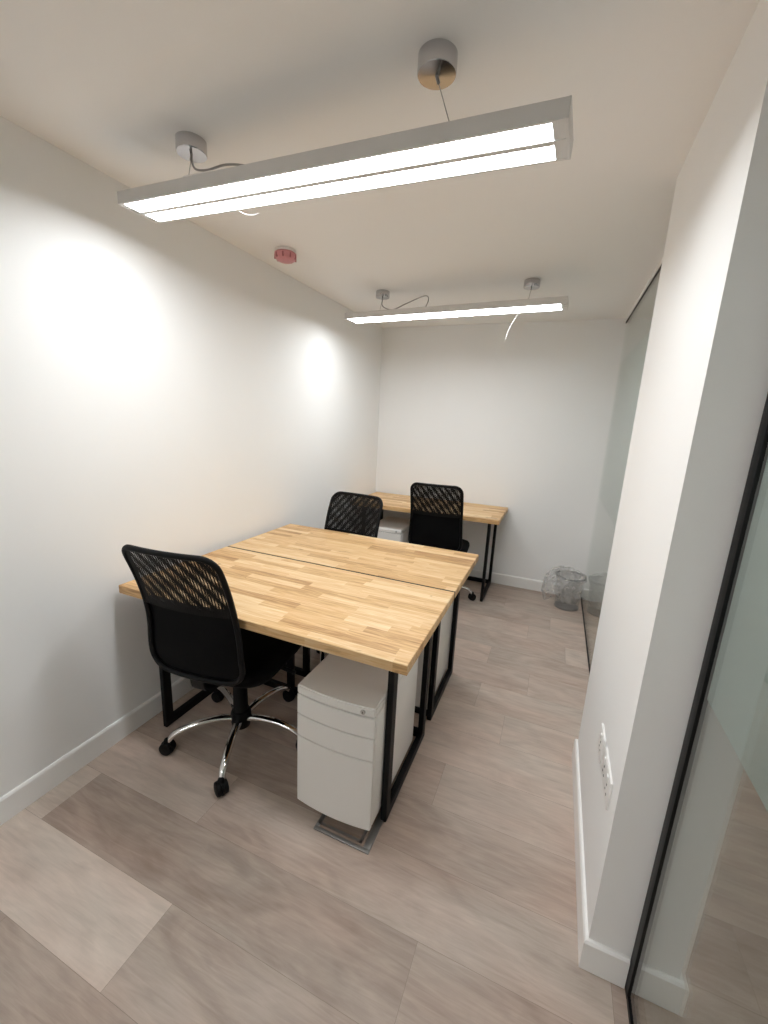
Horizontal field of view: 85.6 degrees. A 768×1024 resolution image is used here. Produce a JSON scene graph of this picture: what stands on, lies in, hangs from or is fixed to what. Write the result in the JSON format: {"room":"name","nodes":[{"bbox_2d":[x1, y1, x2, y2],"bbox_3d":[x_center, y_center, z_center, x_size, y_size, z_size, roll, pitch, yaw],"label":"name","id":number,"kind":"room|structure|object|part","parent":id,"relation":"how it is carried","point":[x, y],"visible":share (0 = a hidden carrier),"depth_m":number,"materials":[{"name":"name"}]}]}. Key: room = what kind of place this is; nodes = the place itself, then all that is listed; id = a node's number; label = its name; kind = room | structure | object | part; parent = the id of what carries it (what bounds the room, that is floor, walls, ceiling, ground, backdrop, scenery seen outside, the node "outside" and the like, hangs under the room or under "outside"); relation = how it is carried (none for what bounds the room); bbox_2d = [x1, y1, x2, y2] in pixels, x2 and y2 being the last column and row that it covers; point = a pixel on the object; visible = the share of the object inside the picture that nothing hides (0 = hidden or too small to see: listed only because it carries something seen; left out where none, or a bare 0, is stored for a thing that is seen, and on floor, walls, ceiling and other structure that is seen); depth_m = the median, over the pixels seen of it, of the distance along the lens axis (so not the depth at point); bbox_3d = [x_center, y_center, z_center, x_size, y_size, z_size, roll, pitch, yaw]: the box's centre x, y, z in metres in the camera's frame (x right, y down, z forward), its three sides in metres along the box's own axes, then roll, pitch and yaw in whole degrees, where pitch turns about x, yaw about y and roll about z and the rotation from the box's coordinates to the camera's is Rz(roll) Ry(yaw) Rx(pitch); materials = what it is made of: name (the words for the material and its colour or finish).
{"room":"office","nodes":[
{"label":"office","id":0,"kind":"room"},
{"bbox_2d":[0,116,382,796],"bbox_3d":[-1.238,-0.070,1.531,0.100,2.327,6.038,8,14,22],"label":"wall","id":1,"kind":"structure","parent":0,"point":[165,386],"depth_m":1.72,"materials":[{"name":"paint"}]},
{"bbox_2d":[0,677,192,825],"bbox_3d":[-1.238,1.003,1.751,0.012,0.099,5.838,8,14,22],"label":"baseboard","id":2,"kind":"structure","parent":1,"relation":"attached to","point":[16,800],"depth_m":1.71,"materials":[{"name":"white wood"}]},
{"bbox_2d":[0,0,759,327],"bbox_3d":[0.385,-1.026,0.642,3.500,0.100,6.038,8,14,22],"label":"ceiling","id":3,"kind":"structure","parent":0,"point":[111,85],"depth_m":1.14,"materials":[{"name":"white paint"}]},
{"bbox_2d":[274,246,295,263],"bbox_3d":[-0.512,-1.331,2.159,0.114,0.057,0.113,8,14,22],"label":"smoke detector","id":4,"kind":"object","parent":3,"relation":"attached to","point":[283,254],"visible":1,"depth_m":2.12,"materials":[{"name":"red plastic"}]},
{"bbox_2d":[117,38,573,222],"bbox_3d":[-0.219,-1.003,1.155,1.389,0.227,0.164,9,14,24],"label":"pendant light","id":5,"kind":"object","parent":3,"relation":"hanging from","point":[540,132],"visible":1,"depth_m":1.04,"materials":[{"name":"white metal"}]},
{"bbox_2d":[125,123,552,211],"bbox_3d":[-0.249,-0.915,1.135,1.335,0.054,0.056,9,14,24],"label":"diffuser","id":6,"kind":"object","parent":5,"relation":"attached to","point":[440,148],"depth_m":1.05,"materials":[{"name":"white plastic"}]},
{"bbox_2d":[147,146,554,220],"bbox_3d":[-0.217,-0.928,1.201,1.335,0.054,0.056,9,14,24],"label":"diffuser","id":7,"kind":"object","parent":5,"relation":"attached to","point":[187,206],"depth_m":1.14,"materials":[{"name":"white plastic"}]},
{"bbox_2d":[344,278,568,335],"bbox_3d":[0.395,-1.251,2.588,1.394,0.317,0.205,8,14,22],"label":"pendant light","id":8,"kind":"object","parent":3,"relation":"hanging from","point":[559,303],"visible":1,"depth_m":2.51,"materials":[{"name":"white metal"}]},
{"bbox_2d":[349,304,560,320],"bbox_3d":[0.371,-1.228,2.558,1.336,0.015,0.056,8,14,24],"label":"diffuser","id":9,"kind":"object","parent":8,"relation":"attached to","point":[471,309],"depth_m":2.53,"materials":[{"name":"white plastic"}]},
{"bbox_2d":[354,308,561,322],"bbox_3d":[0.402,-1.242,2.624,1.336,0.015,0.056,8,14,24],"label":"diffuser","id":10,"kind":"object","parent":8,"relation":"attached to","point":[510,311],"depth_m":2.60,"materials":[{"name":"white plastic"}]},
{"bbox_2d":[0,580,767,1023],"bbox_3d":[0.273,1.300,1.168,3.400,0.080,5.938,8,14,22],"label":"floor","id":11,"kind":"structure","parent":0,"point":[131,892],"depth_m":1.34,"materials":[{"name":"laminate"}]},
{"bbox_2d":[121,544,300,797],"bbox_3d":[-0.623,0.554,1.781,0.627,1.018,0.729,6,13,15],"label":"office chair","id":12,"kind":"object","parent":11,"relation":"on","point":[207,646],"visible":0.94,"depth_m":1.54,"materials":[{"name":"black fabric"}]},
{"bbox_3d":[-0.717,0.246,1.418,0.375,0.245,0.108,6,13,15],"label":"panel","id":13,"kind":"part","parent":12,"relation":"part of","materials":[{"name":"black fabric"}]},
{"bbox_3d":[-0.714,0.244,1.427,0.375,0.245,0.108,6,13,15],"label":"panel","id":14,"kind":"part","parent":12,"relation":"part of","materials":[{"name":"black fabric"}]},
{"bbox_3d":[-0.719,0.379,1.465,0.426,0.547,0.152,6,13,15],"label":"backrest","id":15,"kind":"part","parent":12,"relation":"part of","materials":[{"name":"black fabric"}]},
{"bbox_3d":[-0.708,0.477,1.544,0.397,0.302,0.065,6,13,15],"label":"lumbar panel","id":16,"kind":"part","parent":12,"relation":"part of","materials":[{"name":"black fabric"}]},
{"bbox_3d":[-0.813,0.959,1.847,0.282,0.080,0.037,-3,14,-23],"label":"leg","id":17,"kind":"part","parent":12,"relation":"part of","materials":[{"name":"silver metal"}]},
{"bbox_3d":[-0.768,0.918,2.035,0.037,0.080,0.282,-8,17,-40],"label":"leg","id":18,"kind":"part","parent":12,"relation":"part of","materials":[{"name":"silver metal"}]},
{"bbox_3d":[-0.648,0.989,1.749,0.037,0.080,0.282,2,13,-4],"label":"leg","id":19,"kind":"part","parent":12,"relation":"part of","materials":[{"name":"silver metal"}]},
{"bbox_3d":[-0.638,0.612,1.851,0.476,0.103,0.456,6,13,15],"label":"seat","id":20,"kind":"part","parent":12,"relation":"part of","materials":[{"name":"black fabric"}]},
{"bbox_3d":[-0.569,0.924,2.052,0.037,0.080,0.282,11,15,31],"label":"leg","id":21,"kind":"part","parent":12,"relation":"part of","materials":[{"name":"silver metal"}]},
{"bbox_3d":[-0.495,0.967,1.877,0.282,0.080,0.037,6,13,12],"label":"leg","id":22,"kind":"part","parent":12,"relation":"part of","materials":[{"name":"silver metal"}]},
{"bbox_3d":[-0.488,0.691,1.846,0.207,0.035,0.018,6,13,12],"label":"lever","id":23,"kind":"part","parent":12,"relation":"part of","materials":[{"name":"black plastic"}]},
{"bbox_2d":[119,547,454,821],"bbox_3d":[-0.416,0.689,1.860,1.280,0.740,0.620,8,14,22],"label":"desk","id":24,"kind":"object","parent":11,"relation":"on","point":[386,624],"visible":0.76,"depth_m":1.66,"materials":[{"name":"brown wood"}]},
{"bbox_3d":[-0.924,0.628,2.103,0.023,0.704,0.485,8,14,22],"label":"frame","id":25,"kind":"part","parent":24,"relation":"part of","materials":[{"name":"black metal"}]},
{"bbox_3d":[-0.487,0.617,2.166,0.035,0.668,0.024,8,14,22],"label":"support post","id":26,"kind":"part","parent":24,"relation":"part of","materials":[{"name":"black metal"}]},
{"bbox_3d":[0.106,0.771,1.693,0.023,0.704,0.485,8,14,22],"label":"frame","id":27,"kind":"part","parent":24,"relation":"part of","materials":[{"name":"black metal"}]},
{"bbox_2d":[313,807,382,854],"bbox_3d":[-0.109,1.144,1.580,0.220,0.007,0.242,8,14,22],"label":"box","id":28,"kind":"object","parent":11,"relation":"on","point":[362,840],"visible":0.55,"depth_m":1.50,"materials":[{"name":"silver metal"}]},
{"bbox_2d":[316,491,382,661],"bbox_3d":[-0.335,0.412,2.567,0.661,0.976,0.695,9,14,26],"label":"office chair","id":29,"kind":"object","parent":11,"relation":"on","point":[357,524],"visible":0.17,"depth_m":2.73,"materials":[{"name":"black fabric"}]},
{"bbox_3d":[-0.363,0.846,2.442,0.037,0.080,0.282,1,13,-7],"label":"leg","id":30,"kind":"part","parent":29,"relation":"part of","materials":[{"name":"black metal"}]},
{"bbox_3d":[-0.237,0.276,2.725,0.397,0.302,0.065,9,14,26],"label":"lumbar panel","id":31,"kind":"part","parent":29,"relation":"part of","materials":[{"name":"black fabric"}]},
{"bbox_3d":[-0.204,0.156,2.751,0.426,0.547,0.152,9,14,26],"label":"backrest","id":32,"kind":"part","parent":29,"relation":"part of","materials":[{"name":"black fabric"}]},
{"bbox_3d":[-0.194,0.018,2.727,0.375,0.245,0.108,9,14,26],"label":"panel","id":33,"kind":"part","parent":29,"relation":"part of","materials":[{"name":"black fabric"}]},
{"bbox_3d":[-0.190,0.016,2.735,0.375,0.245,0.108,9,14,26],"label":"panel","id":34,"kind":"part","parent":29,"relation":"part of","materials":[{"name":"black fabric"}]},
{"bbox_2d":[227,524,478,720],"bbox_3d":[-0.182,0.576,2.410,1.280,0.740,0.594,8,14,22],"label":"desk","id":35,"kind":"object","parent":11,"relation":"on","point":[432,567],"visible":0.73,"depth_m":2.27,"materials":[{"name":"brown wood"}]},
{"bbox_3d":[-0.431,0.587,2.309,0.035,0.668,0.024,8,14,22],"label":"support post","id":36,"kind":"part","parent":35,"relation":"part of","materials":[{"name":"black metal"}]},
{"bbox_3d":[0.330,0.663,2.218,0.023,0.704,0.463,8,14,22],"label":"frame","id":37,"kind":"part","parent":35,"relation":"part of","materials":[{"name":"black metal"}]},
{"bbox_2d":[297,654,417,830],"bbox_3d":[-0.092,0.844,1.673,0.304,0.532,0.480,8,14,22],"label":"drawer pedestal","id":38,"kind":"object","parent":11,"relation":"on","point":[342,702],"visible":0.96,"depth_m":1.46,"materials":[{"name":"white metal"}]},
{"bbox_3d":[-0.183,0.968,1.489,0.302,0.284,0.031,8,14,22],"label":"drawer","id":39,"kind":"part","parent":38,"relation":"part of","materials":[{"name":"white metal"}]},
{"bbox_3d":[-0.174,0.784,1.448,0.302,0.086,0.031,8,14,22],"label":"drawer","id":40,"kind":"part","parent":38,"relation":"part of","materials":[{"name":"white metal"}]},
{"bbox_3d":[-0.170,0.701,1.429,0.302,0.076,0.031,8,14,22],"label":"drawer","id":41,"kind":"part","parent":38,"relation":"part of","materials":[{"name":"white metal"}]},
{"bbox_2d":[369,516,409,542],"bbox_3d":[0.078,0.359,3.888,0.304,0.532,0.450,8,14,22],"label":"drawer pedestal","id":42,"kind":"object","parent":11,"relation":"on","point":[390,528],"visible":0.26,"depth_m":3.68,"materials":[{"name":"white metal"}]},
{"bbox_3d":[0.006,0.213,3.657,0.302,0.076,0.031,8,14,22],"label":"drawer","id":43,"kind":"part","parent":42,"relation":"part of","materials":[{"name":"white metal"}]},
{"bbox_2d":[360,492,507,601],"bbox_3d":[0.392,0.291,3.792,1.294,0.740,0.586,8,14,22],"label":"desk","id":44,"kind":"object","parent":11,"relation":"on","point":[489,514],"visible":0.59,"depth_m":3.58,"materials":[{"name":"brown wood"}]},
{"bbox_3d":[0.924,0.372,3.631,0.023,0.704,0.462,8,14,22],"label":"frame","id":45,"kind":"part","parent":44,"relation":"part of","materials":[{"name":"black metal"}]},
{"bbox_2d":[415,600,453,708],"bbox_3d":[0.181,0.719,2.319,0.304,0.532,0.480,8,14,22],"label":"drawer pedestal","id":46,"kind":"object","parent":11,"relation":"on","point":[446,622],"visible":0.13,"depth_m":2.24,"materials":[{"name":"white metal"}]},
{"bbox_2d":[408,482,475,600],"bbox_3d":[0.478,0.231,3.432,0.637,1.024,0.734,7,13,17],"label":"office chair","id":47,"kind":"object","parent":11,"relation":"on","point":[429,527],"visible":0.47,"depth_m":3.14,"materials":[{"name":"black fabric"}]},
{"bbox_3d":[0.394,0.151,3.193,0.397,0.302,0.065,7,13,17],"label":"lumbar panel","id":48,"kind":"part","parent":47,"relation":"part of","materials":[{"name":"black fabric"}]},
{"bbox_3d":[0.382,0.053,3.114,0.426,0.547,0.152,7,13,17],"label":"backrest","id":49,"kind":"part","parent":47,"relation":"part of","materials":[{"name":"black fabric"}]},
{"bbox_3d":[0.383,-0.080,3.067,0.375,0.245,0.108,7,13,17],"label":"panel","id":50,"kind":"part","parent":47,"relation":"part of","materials":[{"name":"black fabric"}]},
{"bbox_3d":[0.386,-0.082,3.076,0.375,0.245,0.108,7,13,17],"label":"panel","id":51,"kind":"part","parent":47,"relation":"part of","materials":[{"name":"black fabric"}]},
{"bbox_3d":[0.471,0.287,3.497,0.476,0.103,0.456,7,13,17],"label":"seat","id":52,"kind":"part","parent":47,"relation":"part of","materials":[{"name":"black fabric"}]},
{"bbox_3d":[0.614,0.647,3.530,0.282,0.080,0.037,5,13,11],"label":"leg","id":53,"kind":"part","parent":47,"relation":"part of","materials":[{"name":"silver metal"}]},
{"bbox_2d":[554,570,585,611],"bbox_3d":[1.535,0.659,3.455,0.236,0.279,0.236,8,14,22],"label":"waste bin","id":54,"kind":"object","parent":11,"relation":"on","point":[564,605],"visible":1,"depth_m":3.45,"materials":[{"name":"silver metal"}]},
{"bbox_2d":[375,317,651,598],"bbox_3d":[1.496,-0.402,3.581,3.450,2.327,0.100,8,14,22],"label":"wall","id":55,"kind":"structure","parent":0,"point":[519,421],"depth_m":3.66,"materials":[{"name":"paint"}]},
{"bbox_2d":[469,569,603,602],"bbox_3d":[1.406,0.672,3.779,3.288,0.099,0.012,8,14,22],"label":"baseboard","id":56,"kind":"structure","parent":55,"relation":"attached to","point":[536,585],"depth_m":3.81,"materials":[{"name":"white"}]},
{"bbox_2d":[578,0,767,980],"bbox_3d":[0.870,0.096,1.236,0.220,2.312,0.799,8,14,22],"label":"wall","id":57,"kind":"structure","parent":0,"point":[703,392],"depth_m":0.97,"materials":[{"name":"paint"}]},
{"bbox_2d":[597,723,605,764],"bbox_3d":[0.689,0.733,1.316,0.010,0.086,0.088,8,14,22],"label":"wall socket","id":58,"kind":"object","parent":57,"relation":"attached to","point":[601,744],"visible":0.99,"depth_m":1.30,"materials":[{"name":"white plastic"}]},
{"bbox_2d":[601,746,612,809],"bbox_3d":[0.633,0.754,1.183,0.010,0.086,0.146,8,14,22],"label":"wall socket","id":59,"kind":"object","parent":57,"relation":"attached to","point":[607,781],"visible":1,"depth_m":1.16,"materials":[{"name":"white plastic"}]},
{"bbox_2d":[581,264,661,674],"bbox_3d":[1.410,-0.156,2.505,0.014,2.274,2.005,8,14,22],"label":"glass partition","id":60,"kind":"structure","parent":57,"relation":"in","point":[634,347],"depth_m":2.71,"materials":[{"name":"clear glass"}]},
{"bbox_2d":[572,739,688,1016],"bbox_3d":[0.819,1.164,1.477,0.244,0.099,0.823,8,14,22],"label":"baseboard","id":61,"kind":"structure","parent":57,"relation":"attached to","point":[664,990],"depth_m":1.13,"materials":[{"name":"white wood"}]},
{"bbox_2d":[625,258,662,321],"bbox_3d":[1.487,-1.274,2.242,0.070,0.028,2.004,8,14,22],"label":"trim","id":62,"kind":"structure","parent":57,"relation":"attached to","point":[660,263],"depth_m":2.38,"materials":[{"name":"paint"}]},
{"bbox_2d":[625,393,767,1023],"bbox_3d":[0.130,0.461,-0.495,0.016,2.274,3.034,8,14,22],"label":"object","id":63,"kind":"structure","parent":57,"relation":"in","point":[733,677],"depth_m":0.80,"materials":[{"name":"clear glass"}]}
]}

